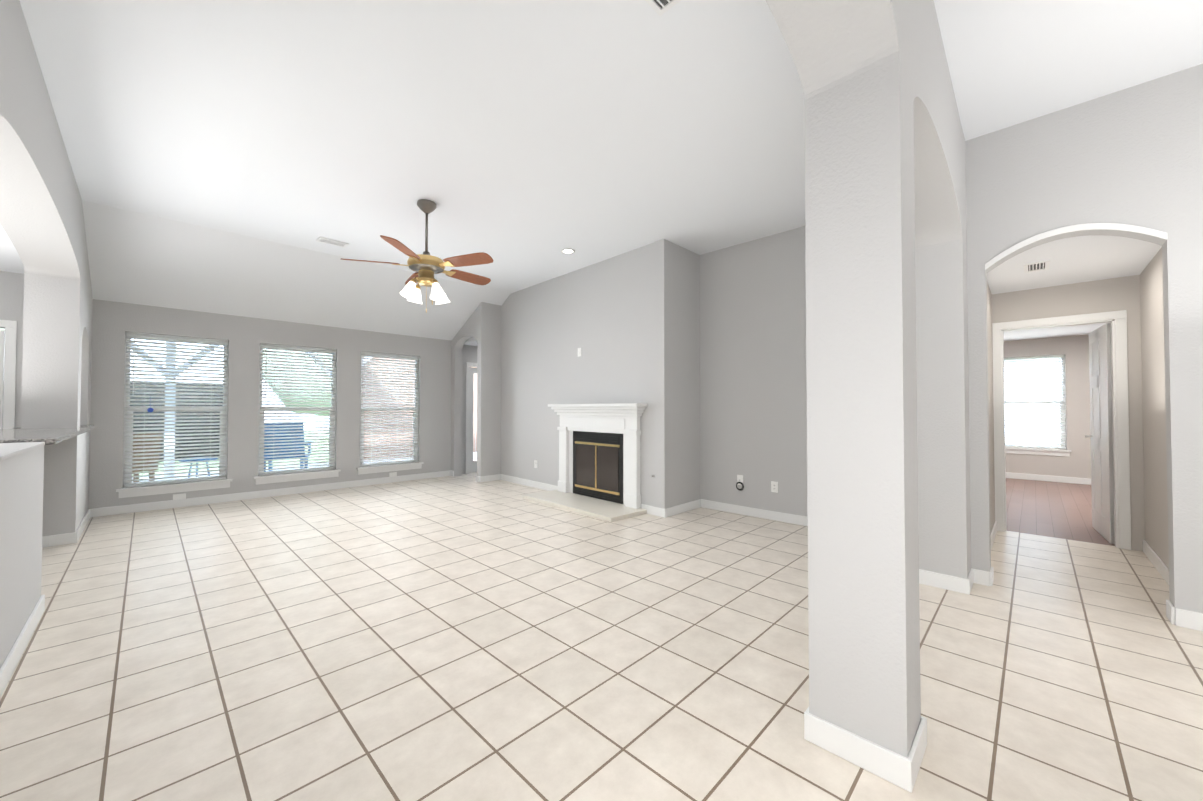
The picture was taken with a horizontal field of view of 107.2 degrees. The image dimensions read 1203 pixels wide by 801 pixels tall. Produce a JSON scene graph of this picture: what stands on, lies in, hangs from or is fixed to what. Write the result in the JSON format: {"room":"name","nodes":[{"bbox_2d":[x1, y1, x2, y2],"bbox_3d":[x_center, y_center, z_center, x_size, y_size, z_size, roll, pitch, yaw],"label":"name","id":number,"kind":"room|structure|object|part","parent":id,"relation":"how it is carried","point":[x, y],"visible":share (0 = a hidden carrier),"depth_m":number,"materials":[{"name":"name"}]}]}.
{"room":"living room","nodes":[
{"label":"living room","id":0,"kind":"room"},
{"bbox_2d":[0,271,23,427],"bbox_3d":[-7.366,-0.047,3.122,0.160,2.700,4.280,-1,-1,44],"label":"wall","id":1,"kind":"structure","parent":0,"point":[11,296],"depth_m":4.49,"materials":[{"name":"grey paint"}]},
{"bbox_2d":[0,330,4,428],"bbox_3d":[-6.322,0.302,4.186,0.130,2.030,0.800,-1,-1,44],"label":"kitchen door","id":2,"kind":"structure","parent":1,"relation":"in","point":[2,344],"depth_m":4.46,"materials":[{"name":"white wood"}]},
{"bbox_2d":[0,320,16,428],"bbox_3d":[-6.259,0.255,4.126,0.015,2.130,0.970,-1,-1,44],"label":"trim","id":3,"kind":"structure","parent":1,"relation":"attached to","point":[10,326],"depth_m":4.45,"materials":[{"name":"white wood"}]},
{"bbox_2d":[0,224,23,273],"bbox_3d":[-3.550,-1.429,-0.577,10.900,0.100,4.280,-1,-1,44],"label":"ceiling","id":4,"kind":"structure","parent":0,"point":[10,260],"depth_m":4.01,"materials":[{"name":"white paint"}]},
{"bbox_2d":[0,0,92,667],"bbox_3d":[-2.062,-0.340,1.153,11.210,3.220,0.360,-1,-1,44],"label":"wall","id":5,"kind":"structure","parent":0,"point":[41,217],"depth_m":3.33,"materials":[{"name":"grey paint"}]},
{"bbox_2d":[0,442,44,460],"bbox_3d":[-3.037,0.246,2.094,1.135,0.020,0.400,-1,-1,44],"label":"half wall cap","id":6,"kind":"object","parent":5,"relation":"on","point":[8,450],"visible":1,"depth_m":2.25,"materials":[{"name":"grey"}]},
{"bbox_2d":[12,425,93,429],"bbox_3d":[-5.445,0.275,4.435,0.747,0.037,0.450,-1,-1,44],"label":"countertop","id":7,"kind":"structure","parent":5,"relation":"on","point":[90,426],"depth_m":4.45,"materials":[{"name":"stone"}]},
{"bbox_2d":[89,299,477,508],"bbox_3d":[-3.822,0.092,7.255,0.160,2.560,5.950,-1,-1,44],"label":"wall","id":8,"kind":"structure","parent":0,"point":[113,322],"depth_m":6.10,"materials":[{"name":"grey paint"}]},
{"bbox_2d":[116,333,232,497],"bbox_3d":[-5.355,0.170,5.621,0.165,1.970,1.050,-1,-1,44],"label":"window","id":9,"kind":"structure","parent":8,"relation":"in","point":[162,489],"depth_m":5.55,"materials":[{"name":"white"}]},
{"bbox_2d":[147,396,153,411],"bbox_3d":[-5.509,0.043,5.417,0.014,0.203,0.056,-1,-1,44],"label":"ornament","id":10,"kind":"object","parent":9,"relation":"attached to","point":[150,409],"visible":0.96,"depth_m":5.42,"materials":[{"name":"blue"}]},
{"bbox_2d":[124,332,227,487],"bbox_3d":[-5.351,0.114,5.617,0.054,1.853,0.934,-1,-1,44],"label":"window blind","id":11,"kind":"object","parent":9,"relation":"attached to","point":[166,338],"visible":1,"depth_m":5.59,"materials":[{"name":"white plastic"}]},
{"bbox_3d":[-5.397,0.115,5.662,0.003,1.770,0.860,-1,-1,44],"label":"glass","id":12,"kind":"part","parent":9,"relation":"part of","materials":[{"name":"clear glass"}]},
{"bbox_2d":[173,493,185,499],"bbox_3d":[-5.315,1.214,5.585,0.005,0.075,0.120,-1,-1,44],"label":"electrical outlet","id":13,"kind":"object","parent":8,"relation":"attached to","point":[179,496],"visible":1,"depth_m":5.58,"materials":[{"name":"white plastic"}]},
{"bbox_2d":[254,346,340,484],"bbox_3d":[-4.458,0.185,6.540,0.165,1.970,1.060,-1,-1,44],"label":"window","id":14,"kind":"structure","parent":8,"relation":"in","point":[293,477],"depth_m":6.50,"materials":[{"name":"white"}]},
{"bbox_2d":[259,343,335,475],"bbox_3d":[-4.453,0.129,6.537,0.054,1.853,0.944,-1,-1,44],"label":"window blind","id":15,"kind":"object","parent":14,"relation":"attached to","point":[294,348],"visible":0.92,"depth_m":6.51,"materials":[{"name":"white plastic"}]},
{"bbox_2d":[357,354,423,474],"bbox_3d":[-3.550,0.200,7.471,0.165,1.970,1.060,-1,-1,44],"label":"window","id":16,"kind":"structure","parent":8,"relation":"in","point":[384,468],"depth_m":7.46,"materials":[{"name":"white"}]},
{"bbox_3d":[-3.592,0.146,7.512,0.003,1.770,0.870,-1,-1,44],"label":"glass","id":17,"kind":"part","parent":16,"relation":"part of","materials":[{"name":"clear glass"}]},
{"bbox_2d":[360,352,419,466],"bbox_3d":[-3.546,0.145,7.467,0.054,1.853,0.944,-1,-1,44],"label":"window blind","id":18,"kind":"object","parent":16,"relation":"attached to","point":[390,356],"visible":0.88,"depth_m":7.45,"materials":[{"name":"white plastic"}]},
{"bbox_2d":[389,472,396,476],"bbox_3d":[-3.500,1.245,7.447,0.005,0.075,0.120,-1,-1,44],"label":"electrical outlet","id":19,"kind":"object","parent":8,"relation":"attached to","point":[392,474],"visible":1,"depth_m":7.44,"materials":[{"name":"white plastic"}]},
{"bbox_2d":[466,362,476,473],"bbox_3d":[-2.223,0.337,8.765,0.015,2.120,0.990,-1,-1,44],"label":"trim","id":20,"kind":"structure","parent":8,"relation":"attached to","point":[468,364],"depth_m":8.43,"materials":[{"name":"white"}]},
{"bbox_2d":[469,367,476,472],"bbox_3d":[-2.286,0.379,8.826,0.130,2.030,0.830,-1,-1,44],"label":"patio door","id":21,"kind":"structure","parent":8,"relation":"in","point":[472,466],"depth_m":8.57,"materials":[{"name":"white"}]},
{"bbox_3d":[-2.286,0.323,8.827,0.010,1.690,0.610,-1,-1,44],"label":"glass","id":22,"kind":"part","parent":21,"relation":"part of","materials":[{"name":"clear glass"}]},
{"bbox_2d":[82,200,509,339],"bbox_3d":[-3.789,-1.501,6.377,1.550,0.924,5.500,-1,-1,44],"label":"ceiling","id":23,"kind":"structure","parent":0,"point":[140,258],"depth_m":5.57,"materials":[{"name":"white paint"}]},
{"bbox_2d":[451,307,477,475],"bbox_3d":[-2.398,-0.118,7.938,0.930,3.002,0.150,-1,-1,44],"label":"wall","id":24,"kind":"structure","parent":0,"point":[467,331],"depth_m":8.15,"materials":[{"name":"grey paint"}]},
{"bbox_2d":[464,337,477,345],"bbox_3d":[-1.922,-1.106,8.586,1.130,0.100,1.420,-1,-1,44],"label":"ceiling","id":25,"kind":"structure","parent":0,"point":[472,341],"depth_m":8.13,"materials":[{"name":"white paint"}]},
{"bbox_2d":[477,302,500,475],"bbox_3d":[-1.527,-0.147,8.080,0.120,3.064,1.570,-1,-1,44],"label":"wall","id":26,"kind":"structure","parent":0,"point":[489,396],"depth_m":7.59,"materials":[{"name":"grey paint"}]},
{"bbox_2d":[501,243,654,506],"bbox_3d":[-0.508,-0.250,6.527,3.603,3.220,0.330,-1,-1,44],"label":"wall","id":27,"kind":"structure","parent":0,"point":[600,314],"depth_m":6.29,"materials":[{"name":"grey paint"}]},
{"bbox_2d":[0,472,1202,800],"bbox_3d":[-1.634,1.329,1.700,13.000,0.100,12.080,-1,-1,44],"label":"floor","id":28,"kind":"structure","parent":0,"point":[458,638],"depth_m":2.16,"materials":[{"name":"beige tile"}]},
{"bbox_2d":[523,403,654,521],"bbox_3d":[-0.232,0.693,5.661,0.599,1.305,1.861,1,-1,-43],"label":"fireplace","id":29,"kind":"object","parent":28,"relation":"on","point":[599,461],"visible":1,"depth_m":5.73,"materials":[{"name":"white wood"}]},
{"bbox_2d":[19,0,1202,293],"bbox_3d":[0.378,-1.966,2.600,9.700,0.120,5.900,-1,-1,44],"label":"ceiling","id":30,"kind":"structure","parent":0,"point":[521,142],"depth_m":2.87,"materials":[{"name":"white paint"}]},
{"bbox_2d":[316,237,348,247],"bbox_3d":[-3.156,-1.856,5.206,0.160,0.012,0.300,-1,-1,44],"label":"ceiling vent","id":31,"kind":"object","parent":30,"relation":"in","point":[332,242],"visible":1,"depth_m":5.20,"materials":[{"name":"white metal"}]},
{"bbox_2d":[341,199,493,311],"bbox_3d":[-1.652,-1.356,4.259,1.382,1.045,1.361,-1,-1,44],"label":"fan","id":32,"kind":"object","parent":30,"relation":"hanging from","point":[426,266],"visible":1,"depth_m":4.13,"materials":[{"name":"brown wood"}]},
{"bbox_3d":[-1.665,-1.317,4.219,0.330,0.185,0.330,-1,-1,44],"label":"motor","id":33,"kind":"part","parent":32,"relation":"part of","materials":[{"name":"gold metal"}]},
{"bbox_2d":[561,249,574,253],"bbox_3d":[-0.416,-1.853,5.509,0.176,0.008,0.176,-1,-1,44],"label":"recessed light","id":34,"kind":"object","parent":30,"relation":"in","point":[568,251],"visible":0.98,"depth_m":5.52,"materials":[{"name":"white glass"}]},
{"bbox_2d":[645,0,680,15],"bbox_3d":[0.350,-1.910,1.998,0.360,0.012,0.200,-1,-1,44],"label":"ceiling vent","id":35,"kind":"object","parent":30,"relation":"in","point":[660,7],"visible":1,"depth_m":2.13,"materials":[{"name":"white metal"}]},
{"bbox_2d":[654,239,699,508],"bbox_3d":[0.936,-0.269,5.408,0.140,3.220,0.760,-1,-1,44],"label":"wall","id":36,"kind":"structure","parent":0,"point":[677,357],"depth_m":5.26,"materials":[{"name":"grey paint"}]},
{"bbox_2d":[700,226,807,516],"bbox_3d":[2.116,-0.278,4.893,2.550,3.220,0.150,-1,-1,44],"label":"wall","id":37,"kind":"structure","parent":0,"point":[753,400],"depth_m":5.12,"materials":[{"name":"grey paint"}]},
{"bbox_2d":[736,475,743,489],"bbox_3d":[1.633,0.969,5.224,0.100,0.181,0.020,-1,-1,44],"label":"outlet","id":38,"kind":"object","parent":37,"relation":"attached to","point":[739,479],"visible":1,"depth_m":5.23,"materials":[{"name":"white plastic"}]},
{"bbox_2d":[771,481,777,492],"bbox_3d":[1.928,0.963,4.944,0.075,0.120,0.008,-1,-1,44],"label":"outlet","id":39,"kind":"object","parent":37,"relation":"attached to","point":[774,486],"visible":1,"depth_m":4.94,"materials":[{"name":"white plastic"}]},
{"bbox_2d":[766,0,994,757],"bbox_3d":[1.560,-0.321,2.272,0.366,3.220,6.960,-1,-1,44],"label":"wall","id":40,"kind":"structure","parent":0,"point":[888,469],"depth_m":1.61,"materials":[{"name":"grey paint"}]},
{"bbox_2d":[0,470,1202,792],"bbox_3d":[0.417,1.262,3.661,10.900,0.100,15.650,-1,-1,44],"label":"baseboard","id":41,"kind":"structure","parent":40,"relation":"attached to","point":[870,756],"depth_m":3.12,"materials":[{"name":"white wood"}]},
{"bbox_2d":[1004,335,1090,478],"bbox_3d":[8.370,0.117,6.966,4.200,2.500,0.160,-1,-1,44],"label":"wall","id":42,"kind":"structure","parent":0,"point":[1074,350],"depth_m":7.40,"materials":[{"name":"grey paint"}]},
{"bbox_2d":[1005,357,1071,456],"bbox_3d":[7.474,0.086,7.781,1.040,1.710,0.165,-1,-1,44],"label":"window","id":43,"kind":"structure","parent":42,"relation":"in","point":[1035,451],"depth_m":7.60,"materials":[{"name":"white"}]},
{"bbox_2d":[1004,355,1065,448],"bbox_3d":[7.470,0.030,7.777,0.924,1.593,0.054,-1,-1,44],"label":"window blind","id":44,"kind":"object","parent":43,"relation":"attached to","point":[1038,358],"visible":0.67,"depth_m":7.70,"materials":[{"name":"white plastic"}]},
{"bbox_2d":[1006,478,1114,545],"bbox_3d":[6.797,1.402,6.048,7.000,0.100,5.920,-1,-1,44],"label":"floor","id":45,"kind":"structure","parent":0,"point":[1061,510],"depth_m":5.41,"materials":[{"name":"brown wood"}]},
{"bbox_2d":[992,275,1144,550],"bbox_3d":[4.484,0.096,4.191,1.190,2.450,0.120,-1,-1,44],"label":"wall","id":46,"kind":"structure","parent":0,"point":[1110,295],"depth_m":3.97,"materials":[{"name":"grey paint"}]},
{"bbox_2d":[992,310,1130,549],"bbox_3d":[4.382,0.262,4.277,0.900,2.120,0.135,-1,-1,44],"label":"door frame","id":47,"kind":"structure","parent":46,"relation":"attached to","point":[1117,320],"depth_m":4.01,"materials":[{"name":"white wood"}]},
{"bbox_2d":[1085,323,1114,543],"bbox_3d":[4.928,0.305,4.371,0.125,2.030,0.750,-1,-1,39],"label":"door leaf","id":48,"kind":"structure","parent":46,"relation":"in","point":[1102,485],"depth_m":4.30,"materials":[{"name":"white wood"}]},
{"bbox_2d":[987,235,1161,340],"bbox_3d":[6.111,-1.156,4.706,4.250,0.130,6.660,-1,-1,44],"label":"ceiling","id":49,"kind":"structure","parent":0,"point":[1079,259],"depth_m":3.67,"materials":[{"name":"white paint"}]},
{"bbox_2d":[1024,260,1049,272],"bbox_3d":[3.582,-1.102,3.651,0.150,0.012,0.300,-1,-1,44],"label":"ceiling vent","id":50,"kind":"object","parent":49,"relation":"in","point":[1036,266],"visible":1,"depth_m":3.64,"materials":[{"name":"white metal"}]},
{"bbox_2d":[965,64,1202,612],"bbox_3d":[3.984,-0.326,2.017,3.760,3.220,0.140,-1,-1,44],"label":"wall","id":51,"kind":"structure","parent":0,"point":[1133,155],"depth_m":2.71,"materials":[{"name":"grey paint"}]},
{"bbox_2d":[985,223,1166,269],"bbox_3d":[3.013,-1.030,2.870,0.805,0.194,0.012,-1,-1,44],"label":"trim","id":52,"kind":"structure","parent":51,"relation":"attached to","point":[1107,226],"depth_m":2.83,"materials":[{"name":"white"}]},
{"bbox_2d":[1140,247,1168,567],"bbox_3d":[4.216,0.079,3.208,0.200,2.450,1.900,-1,-1,44],"label":"wall","id":53,"kind":"structure","parent":0,"point":[1154,410],"depth_m":3.48,"materials":[{"name":"grey paint"}]},
{"bbox_3d":[-4.358,0.790,3.213,2.000,1.030,0.130,-1,-1,44],"label":"wall","id":54,"kind":"structure","parent":0,"visible":0},
{"bbox_2d":[0,427,88,444],"bbox_3d":[-4.241,0.255,3.226,2.159,0.037,0.540,-1,-1,44],"label":"countertop","id":55,"kind":"structure","parent":54,"relation":"on","point":[50,436],"depth_m":3.05,"materials":[{"name":"stone"}]},
{"label":"outside","id":56,"kind":"structure","parent":0,"visible":0},
{"bbox_2d":[132,431,328,475],"bbox_3d":[-11.416,1.629,18.164,18.000,0.090,38.000,-1,-1,44],"label":"lawn","id":57,"kind":"structure","parent":56,"point":[266,461],"depth_m":10.60,"materials":[{"name":"green plant"}]},
{"bbox_2d":[130,383,222,461],"bbox_3d":[-13.513,0.466,7.481,0.060,1.880,11.750,-1,-1,44],"label":"fence","id":58,"kind":"object","parent":57,"relation":"on","point":[181,419],"depth_m":10.86,"materials":[{"name":"brown wood"}]},
{"bbox_2d":[263,349,331,414],"bbox_3d":[-10.869,-2.200,18.757,5.877,7.587,6.207,-1,-1,44],"label":"tree","id":59,"kind":"object","parent":57,"relation":"on","point":[299,381],"depth_m":15.87,"materials":[{"name":"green plant"}]},
{"bbox_2d":[362,357,476,460],"bbox_3d":[-4.312,-0.321,12.805,0.900,3.630,5.800,-1,-1,44],"label":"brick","id":60,"kind":"object","parent":57,"relation":"on","point":[474,413],"depth_m":11.16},
{"bbox_2d":[132,452,476,481],"bbox_3d":[-4.941,1.472,9.057,3.990,0.100,22.000,-1,-1,44],"label":"patio","id":61,"kind":"structure","parent":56,"point":[474,456],"depth_m":9.15,"materials":[{"name":"grey concrete"}]},
{"bbox_2d":[132,433,162,481],"bbox_3d":[-6.949,0.927,6.366,0.690,0.900,0.800,0,-1,24],"label":"wicker chair","id":62,"kind":"object","parent":61,"relation":"on","point":[146,455],"depth_m":6.45,"materials":[{"name":"brown"}]},
{"bbox_2d":[131,342,218,476],"bbox_3d":[-7.981,0.124,8.204,0.140,2.568,1.500,-1,-1,44],"label":"patio post","id":63,"kind":"object","parent":61,"relation":"on","point":[170,401],"depth_m":8.15,"materials":[{"name":"white wood"}]},
{"bbox_2d":[179,457,217,477],"bbox_3d":[-6.576,1.168,7.235,0.480,0.452,0.480,-1,-1,44],"label":"table","id":64,"kind":"object","parent":61,"relation":"on","point":[197,463],"depth_m":7.13,"materials":[{"name":"blue"}]},
{"bbox_2d":[264,423,312,471],"bbox_3d":[-5.764,0.896,8.074,0.760,1.020,0.810,0,-1,-26],"label":"chair","id":65,"kind":"object","parent":61,"relation":"on","point":[285,442],"depth_m":7.85,"materials":[{"name":"blue"}]},
{"bbox_2d":[305,352,371,377],"bbox_3d":[-6.026,0.157,10.208,0.140,2.568,1.500,-1,-1,44],"label":"patio post","id":66,"kind":"object","parent":61,"relation":"on","point":[326,365],"depth_m":9.95,"materials":[{"name":"white wood"}]},
{"bbox_2d":[1005,441,1059,445],"bbox_3d":[13.016,1.521,11.707,26.000,0.090,13.130,-1,-1,44],"label":"ground","id":67,"kind":"structure","parent":56,"point":[1033,442],"depth_m":15.96,"materials":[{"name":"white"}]}
]}

